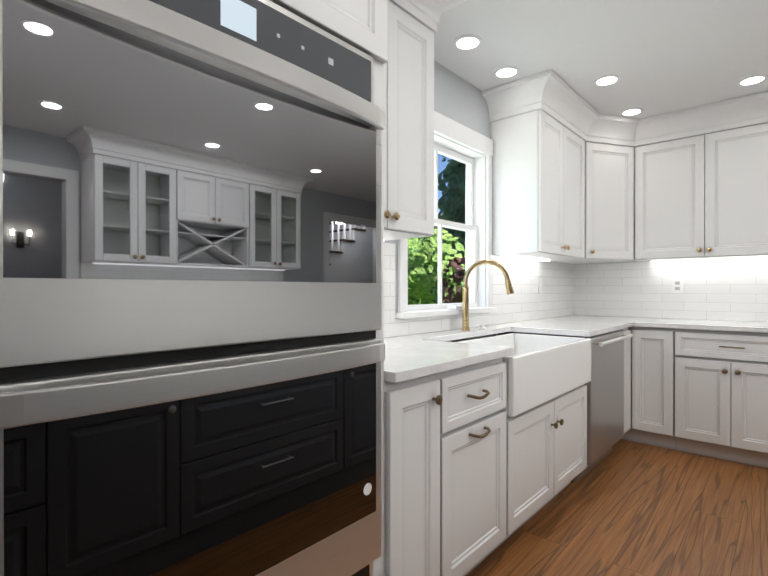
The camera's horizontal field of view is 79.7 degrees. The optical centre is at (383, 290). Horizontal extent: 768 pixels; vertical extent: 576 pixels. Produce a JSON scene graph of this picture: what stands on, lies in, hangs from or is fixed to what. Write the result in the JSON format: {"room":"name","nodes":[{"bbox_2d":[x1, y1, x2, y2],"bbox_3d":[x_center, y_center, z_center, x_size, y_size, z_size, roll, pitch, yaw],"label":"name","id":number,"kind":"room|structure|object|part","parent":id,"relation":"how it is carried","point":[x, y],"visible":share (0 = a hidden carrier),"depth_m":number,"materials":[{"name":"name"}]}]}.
{"room":"kitchen","nodes":[
{"label":"kitchen","id":0,"kind":"room"},
{"bbox_2d":[384,61,569,337],"bbox_3d":[-0.514,-0.075,1.809,0.150,2.440,6.980,0,0,41],"label":"wall","id":1,"kind":"structure","parent":0,"point":[460,100],"depth_m":2.78,"materials":[{"name":"grey paint"}]},
{"bbox_2d":[384,0,467,240],"bbox_3d":[-0.261,-0.757,1.423,0.734,1.070,1.711,0,0,41],"label":"upper cabinet","id":2,"kind":"object","parent":1,"relation":"attached to","point":[409,137],"visible":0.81,"depth_m":1.88,"materials":[{"name":"white paint"}]},
{"bbox_3d":[-0.097,-0.678,1.651,0.020,0.877,0.308,0,0,41],"label":"cabinet door","id":3,"kind":"part","parent":2,"relation":"part of","materials":[{"name":"white paint"}]},
{"bbox_3d":[0.007,-0.285,1.733,0.031,0.032,0.033,0,0,41],"label":"cabinet knob","id":4,"kind":"part","parent":2,"relation":"part of","materials":[{"name":"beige metal"}]},
{"bbox_3d":[0.043,-0.285,1.773,0.031,0.032,0.033,0,0,41],"label":"cabinet knob","id":5,"kind":"part","parent":2,"relation":"part of","materials":[{"name":"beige metal"}]},
{"bbox_3d":[0.109,-0.679,1.885,0.020,0.877,0.308,0,0,41],"label":"cabinet door","id":6,"kind":"part","parent":2,"relation":"part of","materials":[{"name":"white paint"}]},
{"bbox_3d":[-0.261,-1.206,1.422,0.734,0.172,1.711,0,0,41],"label":"cabinet crown","id":7,"kind":"part","parent":2,"relation":"part of","materials":[{"name":"white paint"}]},
{"bbox_2d":[395,111,496,318],"bbox_3d":[0.347,-0.428,2.738,0.207,1.140,0.984,0,0,41],"label":"double-hung window","id":8,"kind":"structure","parent":1,"relation":"in","point":[477,227],"depth_m":2.96,"materials":[{"name":"white paint"}]},
{"bbox_3d":[0.096,-0.387,2.370,0.020,0.998,0.060,0,0,41],"label":"casing","id":9,"kind":"part","parent":8,"relation":"part of","materials":[{"name":"white paint"}]},
{"bbox_3d":[0.337,-0.156,2.765,0.003,0.474,0.773,0,0,41],"label":"sash glass","id":10,"kind":"part","parent":8,"relation":"part of","materials":[{"name":"clear glass"}]},
{"bbox_3d":[0.337,-0.157,2.765,0.030,0.536,0.837,0,0,41],"label":"sash","id":11,"kind":"part","parent":8,"relation":"part of","materials":[{"name":"white paint"}]},
{"bbox_3d":[0.312,-0.633,2.785,0.003,0.416,0.773,0,0,41],"label":"sash glass","id":12,"kind":"part","parent":8,"relation":"part of","materials":[{"name":"clear glass"}]},
{"bbox_3d":[0.312,-0.637,2.785,0.030,0.488,0.837,0,0,41],"label":"sash","id":13,"kind":"part","parent":8,"relation":"part of","materials":[{"name":"white paint"}]},
{"bbox_2d":[447,305,461,308],"bbox_3d":[0.431,0.101,2.763,0.065,0.021,0.100,0,0,41],"label":"soap dish","id":14,"kind":"object","parent":8,"relation":"on","point":[454,306],"visible":0.77,"depth_m":2.73,"materials":[{"name":"white ceramic"}]},
{"bbox_3d":[0.696,-0.389,3.049,0.020,0.998,0.052,0,0,41],"label":"casing","id":15,"kind":"part","parent":8,"relation":"part of","materials":[{"name":"white paint"}]},
{"bbox_2d":[384,243,573,337],"bbox_3d":[0.652,-0.003,3.010,0.008,0.470,3.334,0,0,41],"label":"tile backsplash","id":16,"kind":"structure","parent":1,"relation":"attached to","point":[526,301],"depth_m":3.31,"materials":[{"name":"white tile"}]},
{"bbox_2d":[538,278,541,292],"bbox_3d":[1.250,-0.036,3.676,0.006,0.120,0.075,0,0,41],"label":"switch plate","id":17,"kind":"object","parent":16,"relation":"attached to","point":[539,285],"visible":1,"depth_m":3.67,"materials":[{"name":"white plastic"}]},
{"bbox_2d":[486,77,565,259],"bbox_3d":[0.965,-0.768,3.103,0.349,1.058,0.374,0,0,41],"label":"upper cabinet","id":18,"kind":"object","parent":1,"relation":"attached to","point":[527,120],"depth_m":2.96,"materials":[{"name":"white paint"}]},
{"bbox_3d":[1.088,-0.682,2.994,0.020,0.877,0.372,0,0,41],"label":"cabinet door","id":19,"kind":"part","parent":18,"relation":"part of","materials":[{"name":"white paint"}]},
{"bbox_2d":[530,97,585,260],"bbox_3d":[1.233,-0.769,3.406,0.349,1.058,0.434,0,0,41],"label":"upper cabinet","id":20,"kind":"object","parent":1,"relation":"attached to","point":[577,178],"depth_m":3.32,"materials":[{"name":"white paint"}]},
{"bbox_3d":[1.357,-0.683,3.298,0.020,0.877,0.432,0,0,41],"label":"cabinet door","id":21,"kind":"part","parent":20,"relation":"part of","materials":[{"name":"white paint"}]},
{"bbox_2d":[434,0,767,118],"bbox_3d":[2.402,-1.330,0.310,6.500,0.080,8.600,0,0,41],"label":"ceiling","id":22,"kind":"structure","parent":0,"point":[659,57],"depth_m":2.46,"materials":[{"name":"white paint"}]},
{"bbox_2d":[453,35,481,50],"bbox_3d":[0.437,-1.293,2.406,0.150,0.006,0.150,0,0,41],"label":"recessed light","id":23,"kind":"object","parent":22,"relation":"in","point":[466,42],"visible":1,"depth_m":2.40,"materials":[{"name":"white paint"}]},
{"bbox_2d":[493,66,519,78],"bbox_3d":[0.729,-1.294,2.736,0.150,0.006,0.150,0,0,41],"label":"recessed light","id":24,"kind":"object","parent":22,"relation":"in","point":[506,72],"visible":1,"depth_m":2.73,"materials":[{"name":"white paint"}]},
{"bbox_2d":[593,75,619,85],"bbox_3d":[1.377,-1.295,2.844,0.150,0.006,0.150,0,0,41],"label":"recessed light","id":25,"kind":"object","parent":22,"relation":"in","point":[607,80],"visible":1,"depth_m":2.84,"materials":[{"name":"white paint"}]},
{"bbox_2d":[620,108,642,115],"bbox_3d":[1.803,-1.296,3.348,0.150,0.006,0.150,0,0,41],"label":"recessed light","id":26,"kind":"object","parent":22,"relation":"in","point":[631,111],"visible":1,"depth_m":3.35,"materials":[{"name":"white paint"}]},
{"bbox_2d":[737,74,767,85],"bbox_3d":[2.274,-1.295,2.839,0.150,0.006,0.150,0,0,41],"label":"recessed light","id":27,"kind":"object","parent":22,"relation":"in","point":[752,80],"visible":1,"depth_m":2.84,"materials":[{"name":"white paint"}]},
{"bbox_2d":[466,439,767,575],"bbox_3d":[2.402,1.180,0.319,6.500,0.060,8.600,0,0,41],"label":"floor","id":28,"kind":"structure","parent":0,"point":[623,507],"depth_m":2.25,"materials":[{"name":"brown wood"}]},
{"bbox_2d":[270,0,387,575],"bbox_3d":[-0.532,0.015,1.174,0.659,2.264,0.976,0,0,41],"label":"tall cabinet","id":29,"kind":"object","parent":28,"relation":"on","point":[361,25],"visible":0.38,"depth_m":1.28,"materials":[{"name":"white paint"}]},
{"bbox_2d":[0,0,384,575],"bbox_3d":[-0.502,0.088,1.148,0.680,1.486,0.848,0,0,41],"label":"double wall oven","id":30,"kind":"object","parent":29,"relation":"in","point":[192,352],"visible":1,"depth_m":0.86,"materials":[{"name":"silver metal"}]},
{"bbox_3d":[-0.285,-0.229,0.958,0.003,0.420,0.793,0,0,41],"label":"glass","id":31,"kind":"part","parent":30,"relation":"part of","materials":[{"name":"black glass"}]},
{"bbox_3d":[-0.285,0.401,0.960,0.003,0.405,0.793,0,0,41],"label":"glass","id":32,"kind":"part","parent":30,"relation":"part of","materials":[{"name":"black glass"}]},
{"bbox_3d":[-0.297,-0.198,0.966,0.030,0.618,0.848,0,0,41],"label":"door","id":33,"kind":"part","parent":30,"relation":"part of","materials":[{"name":"silver metal"}]},
{"bbox_3d":[-0.297,0.438,0.968,0.030,0.604,0.848,0,0,41],"label":"door","id":34,"kind":"part","parent":30,"relation":"part of","materials":[{"name":"silver metal"}]},
{"bbox_3d":[-0.155,-0.890,1.163,0.020,0.450,0.482,0,0,41],"label":"door","id":35,"kind":"part","parent":29,"relation":"part of","materials":[{"name":"white paint"}]},
{"bbox_2d":[384,374,442,575],"bbox_3d":[-0.120,0.708,1.644,0.659,0.875,0.268,0,0,41],"label":"base cabinet","id":36,"kind":"object","parent":28,"relation":"on","point":[411,477],"visible":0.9,"depth_m":1.44,"materials":[{"name":"white paint"}]},
{"bbox_3d":[0.173,0.356,1.500,0.031,0.032,0.033,0,0,41],"label":"knob","id":37,"kind":"part","parent":36,"relation":"part of","materials":[{"name":"brown metal"}]},
{"bbox_2d":[436,358,506,575],"bbox_3d":[0.129,0.707,1.923,0.662,0.875,0.479,0,0,41],"label":"base cabinet","id":38,"kind":"object","parent":28,"relation":"on","point":[473,419],"visible":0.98,"depth_m":1.71,"materials":[{"name":"white paint"}]},
{"bbox_3d":[0.345,0.392,1.733,0.020,0.186,0.470,0,0,41],"label":"drawer","id":39,"kind":"part","parent":38,"relation":"part of","materials":[{"name":"white paint"}]},
{"bbox_3d":[0.355,0.389,1.704,0.035,0.024,0.122,0,0,41],"label":"handle","id":40,"kind":"part","parent":38,"relation":"part of","materials":[{"name":"brown metal"}]},
{"bbox_3d":[0.361,0.533,1.712,0.035,0.024,0.122,0,0,41],"label":"handle","id":41,"kind":"part","parent":38,"relation":"part of","materials":[{"name":"brown metal"}]},
{"bbox_2d":[447,334,586,556],"bbox_3d":[0.622,0.705,2.483,0.659,0.875,1.010,0,0,41],"label":"base cabinet","id":42,"kind":"object","parent":28,"relation":"on","point":[546,452],"visible":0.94,"depth_m":2.21,"materials":[{"name":"white paint"}]},
{"bbox_2d":[384,315,635,382],"bbox_3d":[0.895,0.250,2.797,0.651,0.032,3.332,0,0,41],"label":"countertop","id":43,"kind":"structure","parent":42,"relation":"on","point":[410,357],"depth_m":1.97,"materials":[{"name":"white stone"}]},
{"bbox_2d":[461,260,513,330],"bbox_3d":[0.587,0.028,2.646,0.282,0.411,0.168,0,0,41],"label":"brass faucet","id":44,"kind":"object","parent":43,"relation":"on","point":[465,302],"visible":1,"depth_m":2.65,"materials":[{"name":"gold metal"}]},
{"bbox_2d":[458,333,590,416],"bbox_3d":[0.679,0.399,2.424,0.486,0.248,0.990,0,0,41],"label":"farmhouse sink","id":45,"kind":"object","parent":43,"relation":"in","point":[541,369],"visible":0.62,"depth_m":2.25,"materials":[{"name":"white ceramic"}]},
{"bbox_3d":[0.673,0.787,2.106,0.020,0.475,0.493,0,0,41],"label":"door","id":46,"kind":"part","parent":42,"relation":"part of","materials":[{"name":"white paint"}]},
{"bbox_3d":[1.003,0.785,2.479,0.020,0.475,0.492,0,0,41],"label":"door","id":47,"kind":"part","parent":42,"relation":"part of","materials":[{"name":"white paint"}]},
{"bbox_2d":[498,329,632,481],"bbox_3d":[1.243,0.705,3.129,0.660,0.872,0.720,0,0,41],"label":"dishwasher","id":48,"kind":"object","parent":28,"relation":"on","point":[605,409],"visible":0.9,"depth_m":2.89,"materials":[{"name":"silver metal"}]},
{"bbox_3d":[1.466,0.314,2.930,0.063,0.024,0.680,0,0,41],"label":"handle","id":49,"kind":"part","parent":48,"relation":"part of","materials":[{"name":"silver metal"}]},
{"bbox_2d":[623,328,630,433],"bbox_3d":[1.514,0.702,3.517,0.628,0.875,0.215,0,0,41],"label":"filler panel","id":50,"kind":"object","parent":28,"relation":"on","point":[627,384],"visible":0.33,"depth_m":3.32,"materials":[{"name":"white paint"}]},
{"bbox_2d":[621,326,675,449],"bbox_3d":[1.889,0.701,3.737,0.898,0.875,0.608,0,0,41],"label":"base cabinet","id":51,"kind":"object","parent":28,"relation":"on","point":[652,385],"visible":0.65,"depth_m":3.31,"materials":[{"name":"white paint"}]},
{"bbox_3d":[1.929,0.655,3.309,0.260,0.730,0.020,0,0,41],"label":"door","id":52,"kind":"part","parent":51,"relation":"part of","materials":[{"name":"white paint"}]},
{"bbox_2d":[572,315,767,332],"bbox_3d":[2.533,0.249,3.151,2.278,0.032,0.632,0,0,41],"label":"countertop","id":53,"kind":"structure","parent":51,"relation":"on","point":[740,326],"depth_m":3.22,"materials":[{"name":"white stone"}]},
{"bbox_2d":[675,328,767,467],"bbox_3d":[2.454,0.703,3.216,0.636,0.875,0.640,0,0,41],"label":"base cabinet","id":54,"kind":"object","parent":28,"relation":"on","point":[721,394],"visible":1,"depth_m":3.04,"materials":[{"name":"white paint"}]},
{"bbox_3d":[2.152,0.745,3.112,0.311,0.552,0.020,0,0,41],"label":"door","id":55,"kind":"part","parent":54,"relation":"part of","materials":[{"name":"white paint"}]},
{"bbox_3d":[2.271,0.371,3.007,0.626,0.160,0.020,0,0,41],"label":"drawer","id":56,"kind":"part","parent":54,"relation":"part of","materials":[{"name":"white paint"}]},
{"bbox_3d":[2.257,0.369,2.985,0.134,0.009,0.034,0,0,41],"label":"handle","id":57,"kind":"part","parent":54,"relation":"part of","materials":[{"name":"brown metal"}]},
{"bbox_3d":[2.389,0.746,2.904,0.311,0.552,0.020,0,0,41],"label":"door","id":58,"kind":"part","parent":54,"relation":"part of","materials":[{"name":"white paint"}]},
{"bbox_3d":[2.927,-0.080,3.326,3.000,2.440,0.150,0,0,41],"label":"wall","id":59,"kind":"structure","parent":0,"visible":0},
{"bbox_2d":[574,259,767,321],"bbox_3d":[2.676,-0.004,3.443,2.452,0.470,0.008,0,0,41],"label":"tile backsplash","id":60,"kind":"structure","parent":59,"relation":"attached to","point":[730,290],"depth_m":3.72,"materials":[{"name":"white tile"}]},
{"bbox_2d":[672,278,682,292],"bbox_3d":[2.366,-0.036,3.707,0.075,0.120,0.006,0,0,41],"label":"electrical outlet plate","id":61,"kind":"object","parent":60,"relation":"attached to","point":[677,285],"visible":1,"depth_m":3.71,"materials":[{"name":"white plastic"}]},
{"bbox_2d":[634,93,767,261],"bbox_3d":[2.422,-0.769,3.436,0.907,1.058,0.349,0,0,41],"label":"upper cabinet","id":62,"kind":"object","parent":59,"relation":"attached to","point":[701,175],"depth_m":3.31,"materials":[{"name":"white paint"}]},
{"bbox_3d":[1.742,-0.684,3.551,0.252,0.877,0.393,0,0,41],"label":"cabinet corner door","id":63,"kind":"part","parent":62,"relation":"part of","materials":[{"name":"white paint"}]},
{"bbox_3d":[2.138,-1.210,2.795,2.514,0.172,1.684,0,0,41],"label":"cabinet crown","id":64,"kind":"part","parent":62,"relation":"part of","materials":[{"name":"white paint"}]},
{"bbox_3d":[2.142,-0.684,3.464,0.450,0.877,0.020,0,0,41],"label":"cabinet door","id":65,"kind":"part","parent":62,"relation":"part of","materials":[{"name":"white paint"}]},
{"bbox_3d":[2.482,-0.683,3.164,0.448,0.877,0.020,0,0,41],"label":"cabinet door","id":66,"kind":"part","parent":62,"relation":"part of","materials":[{"name":"white paint"}]},
{"label":"outside","id":67,"kind":"structure","parent":0,"visible":0},
{"bbox_3d":[-13.765,1.448,32.139,59.840,0.100,90.000,0,0,41],"label":"lawn","id":68,"kind":"structure","parent":67,"visible":0},
{"bbox_2d":[408,214,446,304],"bbox_3d":[-2.215,-3.499,21.239,19.433,13.811,29.341,0,0,41],"label":"tree","id":69,"kind":"object","parent":68,"relation":"on","point":[411,297],"depth_m":16.74,"materials":[{"name":"green plant"}]},
{"bbox_2d":[408,227,465,304],"bbox_3d":[-2.026,-1.194,8.899,9.238,5.881,6.476,0,0,41],"label":"shrubs","id":70,"kind":"object","parent":68,"relation":"on","point":[452,266],"depth_m":7.19,"materials":[{"name":"green plant"}]},
{"bbox_2d":[415,155,465,303],"bbox_3d":[2.841,-3.262,13.801,4.938,11.237,5.001,0,0,41],"label":"conifer tree","id":71,"kind":"object","parent":68,"relation":"on","point":[458,188],"depth_m":13.38,"materials":[{"name":"green plant"}]}
]}

